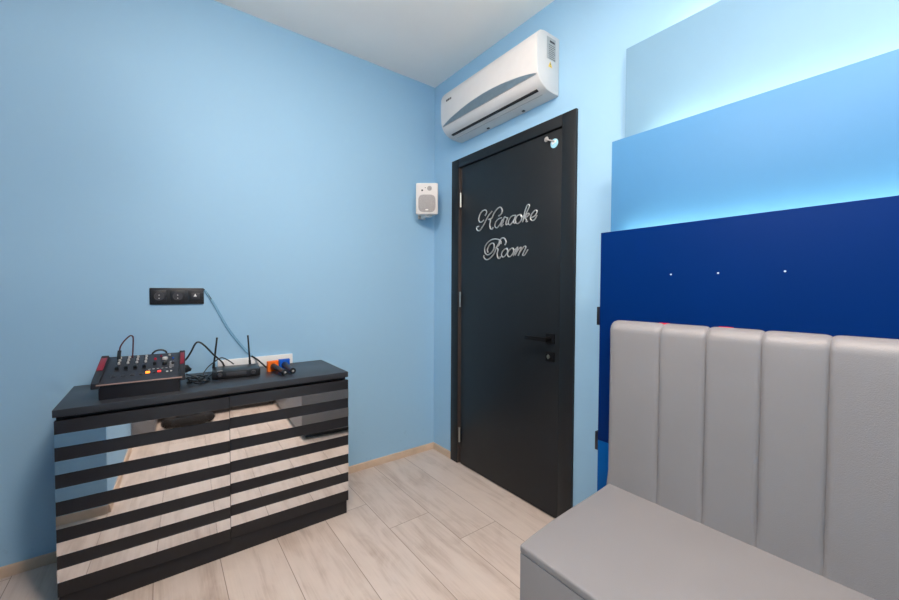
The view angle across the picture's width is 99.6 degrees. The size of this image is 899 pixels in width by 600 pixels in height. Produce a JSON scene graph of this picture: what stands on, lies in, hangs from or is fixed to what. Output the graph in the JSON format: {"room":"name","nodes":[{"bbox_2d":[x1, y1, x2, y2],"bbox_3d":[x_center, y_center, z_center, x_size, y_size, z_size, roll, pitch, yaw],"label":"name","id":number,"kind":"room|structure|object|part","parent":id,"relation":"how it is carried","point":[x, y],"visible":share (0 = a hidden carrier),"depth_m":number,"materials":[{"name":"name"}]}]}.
{"room":"entertainment venue","nodes":[
{"label":"entertainment venue","id":0,"kind":"room"},
{"bbox_2d":[0,0,434,566],"bbox_3d":[-1.587,-0.210,1.873,3.840,2.750,0.120,-1,2,-37],"label":"wall","id":1,"kind":"structure","parent":0,"point":[271,170],"depth_m":1.99,"materials":[{"name":"paint"}]},
{"bbox_2d":[149,288,203,304],"bbox_3d":[-1.391,-0.019,1.943,0.224,0.081,0.015,-1,2,-37],"label":"socket frame","id":2,"kind":"object","parent":1,"relation":"attached to","point":[158,296],"visible":1,"depth_m":1.94,"materials":[{"name":"black plastic"}]},
{"bbox_2d":[151,290,166,301],"bbox_3d":[-1.448,-0.019,1.896,0.060,0.059,0.003,-1,2,-37],"label":"socket","id":3,"kind":"object","parent":2,"relation":"attached to","point":[156,295],"depth_m":1.89,"materials":[{"name":"black plastic"}]},
{"bbox_2d":[170,290,184,301],"bbox_3d":[-1.388,-0.020,1.941,0.060,0.059,0.003,-1,2,-37],"label":"socket","id":4,"kind":"object","parent":2,"relation":"attached to","point":[175,295],"depth_m":1.94,"materials":[{"name":"black plastic"}]},
{"bbox_2d":[188,290,201,301],"bbox_3d":[-1.328,-0.021,1.987,0.060,0.059,0.003,-1,2,-37],"label":"socket","id":5,"kind":"object","parent":2,"relation":"attached to","point":[193,295],"depth_m":1.98,"materials":[{"name":"black plastic"}]},
{"bbox_2d":[204,289,266,368],"bbox_3d":[-1.161,0.160,2.097,0.317,0.441,0.094,0,2,-13],"label":"cable","id":6,"kind":"object","parent":2,"relation":"attached to","point":[206,292],"visible":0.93,"depth_m":2.08,"materials":[{"name":"blue plastic"}]},
{"bbox_2d":[0,442,433,578],"bbox_3d":[-1.554,1.144,1.855,3.600,0.044,0.014,-1,2,-37],"label":"baseboard","id":7,"kind":"structure","parent":1,"relation":"attached to","point":[49,558],"depth_m":1.69,"materials":[{"name":"brown wood"}]},
{"bbox_2d":[218,353,292,366],"bbox_3d":[-1.100,0.353,2.172,0.386,0.058,0.014,-1,2,-37],"label":"duct","id":8,"kind":"object","parent":1,"relation":"attached to","point":[239,361],"visible":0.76,"depth_m":2.17,"materials":[{"name":"white plastic"}]},
{"bbox_2d":[416,183,437,219],"bbox_3d":[-0.157,-0.712,2.761,0.156,0.236,0.163,0,2,2],"label":"wall speaker","id":9,"kind":"object","parent":1,"relation":"attached to","point":[426,193],"visible":1,"depth_m":2.69,"materials":[{"name":"grey plastic"}]},
{"bbox_2d":[418,195,434,211],"bbox_3d":[-0.160,-0.683,2.690,0.122,0.123,0.015,0,2,1],"label":"grille","id":10,"kind":"object","parent":9,"relation":"attached to","point":[426,203],"depth_m":2.68,"materials":[{"name":"white plastic"}]},
{"bbox_2d":[0,449,554,599],"bbox_3d":[-0.547,1.256,0.528,3.840,0.100,3.590,-1,2,-37],"label":"floor","id":11,"kind":"structure","parent":0,"point":[426,525],"depth_m":1.76,"materials":[{"name":"laminate"}]},
{"bbox_2d":[52,360,348,599],"bbox_3d":[-1.125,0.778,1.897,1.122,0.778,0.443,-1,2,-37],"label":"cabinet","id":12,"kind":"object","parent":11,"relation":"on","point":[151,488],"visible":1,"depth_m":1.64,"materials":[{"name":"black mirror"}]},
{"bbox_2d":[90,350,184,399],"bbox_3d":[-1.351,0.322,1.676,0.304,0.144,0.257,-1,2,-35],"label":"mixer","id":13,"kind":"object","parent":12,"relation":"on","point":[127,376],"visible":0.99,"depth_m":1.62,"materials":[{"name":"black plastic"}]},
{"bbox_2d":[117,335,133,359],"bbox_3d":[-1.458,0.213,1.710,0.023,0.108,0.062,1,2,36],"label":"lead","id":14,"kind":"object","parent":13,"relation":"on","point":[119,350],"visible":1,"depth_m":1.71,"materials":[{"name":"black rubber"}]},
{"bbox_3d":[-1.354,0.298,1.674,0.288,0.080,0.264,-1,2,-37],"label":"plate","id":15,"kind":"part","parent":13,"relation":"part of","materials":[{"name":"black metal"}]},
{"bbox_2d":[185,365,191,372],"bbox_3d":[-1.254,0.328,1.811,0.043,0.041,0.042,-1,2,-37],"label":"plug","id":16,"kind":"object","parent":13,"relation":"attached to","point":[187,368],"visible":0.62,"depth_m":1.80,"materials":[{"name":"black plastic"}]},
{"bbox_3d":[-1.225,0.769,1.565,0.557,0.657,0.018,-1,2,-36],"label":"door","id":17,"kind":"part","parent":12,"relation":"part of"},
{"bbox_2d":[152,349,166,353],"bbox_3d":[-1.406,0.311,1.844,0.074,0.146,0.008,-1,2,-37],"label":"cable","id":18,"kind":"object","parent":12,"relation":"on","point":[165,351],"visible":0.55,"depth_m":1.84,"materials":[{"name":"black plastic"}]},
{"bbox_2d":[185,374,211,383],"bbox_3d":[-1.210,0.377,1.827,0.122,0.026,0.184,0,2,-27],"label":"coiled cable","id":19,"kind":"object","parent":12,"relation":"on","point":[199,379],"visible":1,"depth_m":1.81,"materials":[{"name":"black plastic"}]},
{"bbox_2d":[185,341,224,365],"bbox_3d":[-1.212,0.293,1.946,0.061,0.181,0.249,1,2,27],"label":"cable","id":20,"kind":"object","parent":12,"relation":"on","point":[195,343],"visible":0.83,"depth_m":1.90,"materials":[{"name":"black plastic"}]},
{"bbox_2d":[203,357,233,374],"bbox_3d":[-1.223,0.344,1.995,0.042,0.079,0.169,1,2,26],"label":"lead","id":21,"kind":"object","parent":12,"relation":"on","point":[220,357],"visible":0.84,"depth_m":2.02,"materials":[{"name":"black rubber"}]},
{"bbox_2d":[212,335,259,378],"bbox_3d":[-1.097,0.290,1.953,0.213,0.197,0.157,-1,2,-31],"label":"receiver","id":22,"kind":"object","parent":12,"relation":"on","point":[220,372],"visible":1,"depth_m":1.93,"materials":[{"name":"black plastic"}]},
{"bbox_3d":[-1.062,0.367,1.898,0.203,0.031,0.004,-1,2,-31],"label":"panel","id":23,"kind":"part","parent":22,"relation":"part of","materials":[{"name":"black plastic"}]},
{"bbox_2d":[267,360,287,374],"bbox_3d":[-0.915,0.360,2.019,0.212,0.057,0.056,2,2,45],"label":"microphone","id":24,"kind":"object","parent":12,"relation":"on","point":[273,365],"visible":1,"depth_m":2.04,"materials":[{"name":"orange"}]},
{"bbox_3d":[-0.901,0.365,2.006,0.168,0.041,0.033,2,2,45],"label":"handle","id":25,"kind":"part","parent":24,"relation":"part of","materials":[{"name":"black"}]},
{"bbox_2d":[278,358,295,373],"bbox_3d":[-0.882,0.359,2.066,0.056,0.057,0.216,-1,2,-37],"label":"microphone","id":26,"kind":"object","parent":12,"relation":"on","point":[283,363],"visible":0.91,"depth_m":2.08,"materials":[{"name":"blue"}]},
{"bbox_3d":[-0.869,0.364,2.051,0.035,0.041,0.171,-1,2,-37],"label":"handle","id":27,"kind":"part","parent":26,"relation":"part of","materials":[{"name":"black"}]},
{"bbox_3d":[-0.779,0.762,1.903,0.557,0.657,0.018,-1,2,-36],"label":"door","id":28,"kind":"part","parent":12,"relation":"part of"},
{"bbox_2d":[520,320,898,599],"bbox_3d":[0.950,0.656,0.650,0.608,1.108,1.746,-1,2,-37],"label":"upholstered bench","id":29,"kind":"object","parent":11,"relation":"on","point":[744,464],"visible":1,"depth_m":1.08,"materials":[{"name":"grey leather"}]},
{"bbox_3d":[0.784,0.959,0.876,0.608,0.400,1.192,-1,2,-37],"label":"seat","id":30,"kind":"part","parent":29,"relation":"part of","materials":[{"name":"grey leather"}]},
{"bbox_3d":[0.951,0.753,0.652,0.608,0.024,1.743,-1,2,-37],"label":"seat","id":31,"kind":"part","parent":29,"relation":"part of","materials":[{"name":"grey leather"}]},
{"bbox_2d":[214,0,553,87],"bbox_3d":[-0.532,-1.593,0.453,3.840,0.100,3.590,-1,2,-37],"label":"ceiling","id":32,"kind":"structure","parent":0,"point":[427,42],"depth_m":2.19,"materials":[{"name":"paint"}]},
{"bbox_2d":[434,0,719,506],"bbox_3d":[0.943,-0.190,1.613,0.120,2.750,3.350,-1,2,-37],"label":"wall","id":33,"kind":"structure","parent":0,"point":[594,36],"depth_m":1.88,"materials":[{"name":"paint"}]},
{"bbox_2d":[433,443,449,457],"bbox_3d":[-0.054,1.126,2.844,0.014,0.044,0.218,-1,2,-37],"label":"baseboard","id":34,"kind":"structure","parent":33,"relation":"attached to","point":[436,447],"depth_m":2.84,"materials":[{"name":"brown wood"}]},
{"bbox_2d":[441,29,558,142],"bbox_3d":[0.257,-1.217,2.251,0.180,0.300,0.812,-1,2,-37],"label":"air conditioner","id":35,"kind":"object","parent":33,"relation":"attached to","point":[524,78],"visible":1,"depth_m":2.10,"materials":[{"name":"white plastic"}]},
{"bbox_2d":[549,40,554,60],"bbox_3d":[0.524,-1.275,1.942,0.052,0.091,0.001,-1,2,-37],"label":"print","id":36,"kind":"object","parent":35,"relation":"attached to","point":[551,42],"depth_m":1.94,"materials":[{"name":"grey"}]},
{"bbox_2d":[450,108,577,517],"bbox_3d":[0.352,0.098,2.344,0.186,2.130,1.015,-1,2,-37],"label":"door","id":37,"kind":"structure","parent":33,"relation":"in","point":[514,198],"depth_m":2.22,"materials":[{"name":"laminate"},{"name":"metal"}]},
{"bbox_3d":[0.049,0.087,2.703,0.036,2.130,0.076,-1,2,-37],"label":"frame","id":38,"kind":"part","parent":37,"relation":"part of","materials":[{"name":"laminate"}]},
{"bbox_3d":[0.335,-0.937,2.305,0.036,0.060,0.854,-1,2,-37],"label":"frame","id":39,"kind":"part","parent":37,"relation":"part of","materials":[{"name":"laminate"}]},
{"bbox_3d":[0.479,0.207,2.065,0.049,0.026,0.145,-1,2,-37],"label":"lever","id":40,"kind":"part","parent":37,"relation":"part of","materials":[{"name":"black metal"}]},
{"bbox_3d":[0.552,-0.826,2.002,0.004,0.048,0.048,-1,2,-37],"label":"catch plate","id":41,"kind":"part","parent":37,"relation":"part of","materials":[{"name":"white metal"}]},
{"bbox_3d":[0.613,0.109,1.959,0.036,2.130,0.084,-1,2,-37],"label":"frame","id":42,"kind":"part","parent":37,"relation":"part of","materials":[{"name":"laminate"}]},
{"bbox_2d":[595,195,898,490],"bbox_3d":[1.253,0.474,0.934,0.222,1.461,1.857,-1,2,-37],"label":"wall panel","id":43,"kind":"object","parent":33,"relation":"attached to","point":[828,269],"visible":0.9,"depth_m":1.15,"materials":[{"name":"blue paint"}]},
{"bbox_2d":[611,49,898,231],"bbox_3d":[1.295,-0.418,0.923,0.147,0.455,1.831,-1,2,-37],"label":"wall panel","id":44,"kind":"object","parent":33,"relation":"attached to","point":[831,137],"visible":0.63,"depth_m":1.19,"materials":[{"name":"blue paint"}]},
{"bbox_2d":[625,0,898,137],"bbox_3d":[1.338,-0.828,0.943,0.045,0.484,1.831,-1,2,-37],"label":"wall panel","id":45,"kind":"object","parent":33,"relation":"attached to","point":[726,52],"visible":0.63,"depth_m":1.32,"materials":[{"name":"blue paint"}]}
]}

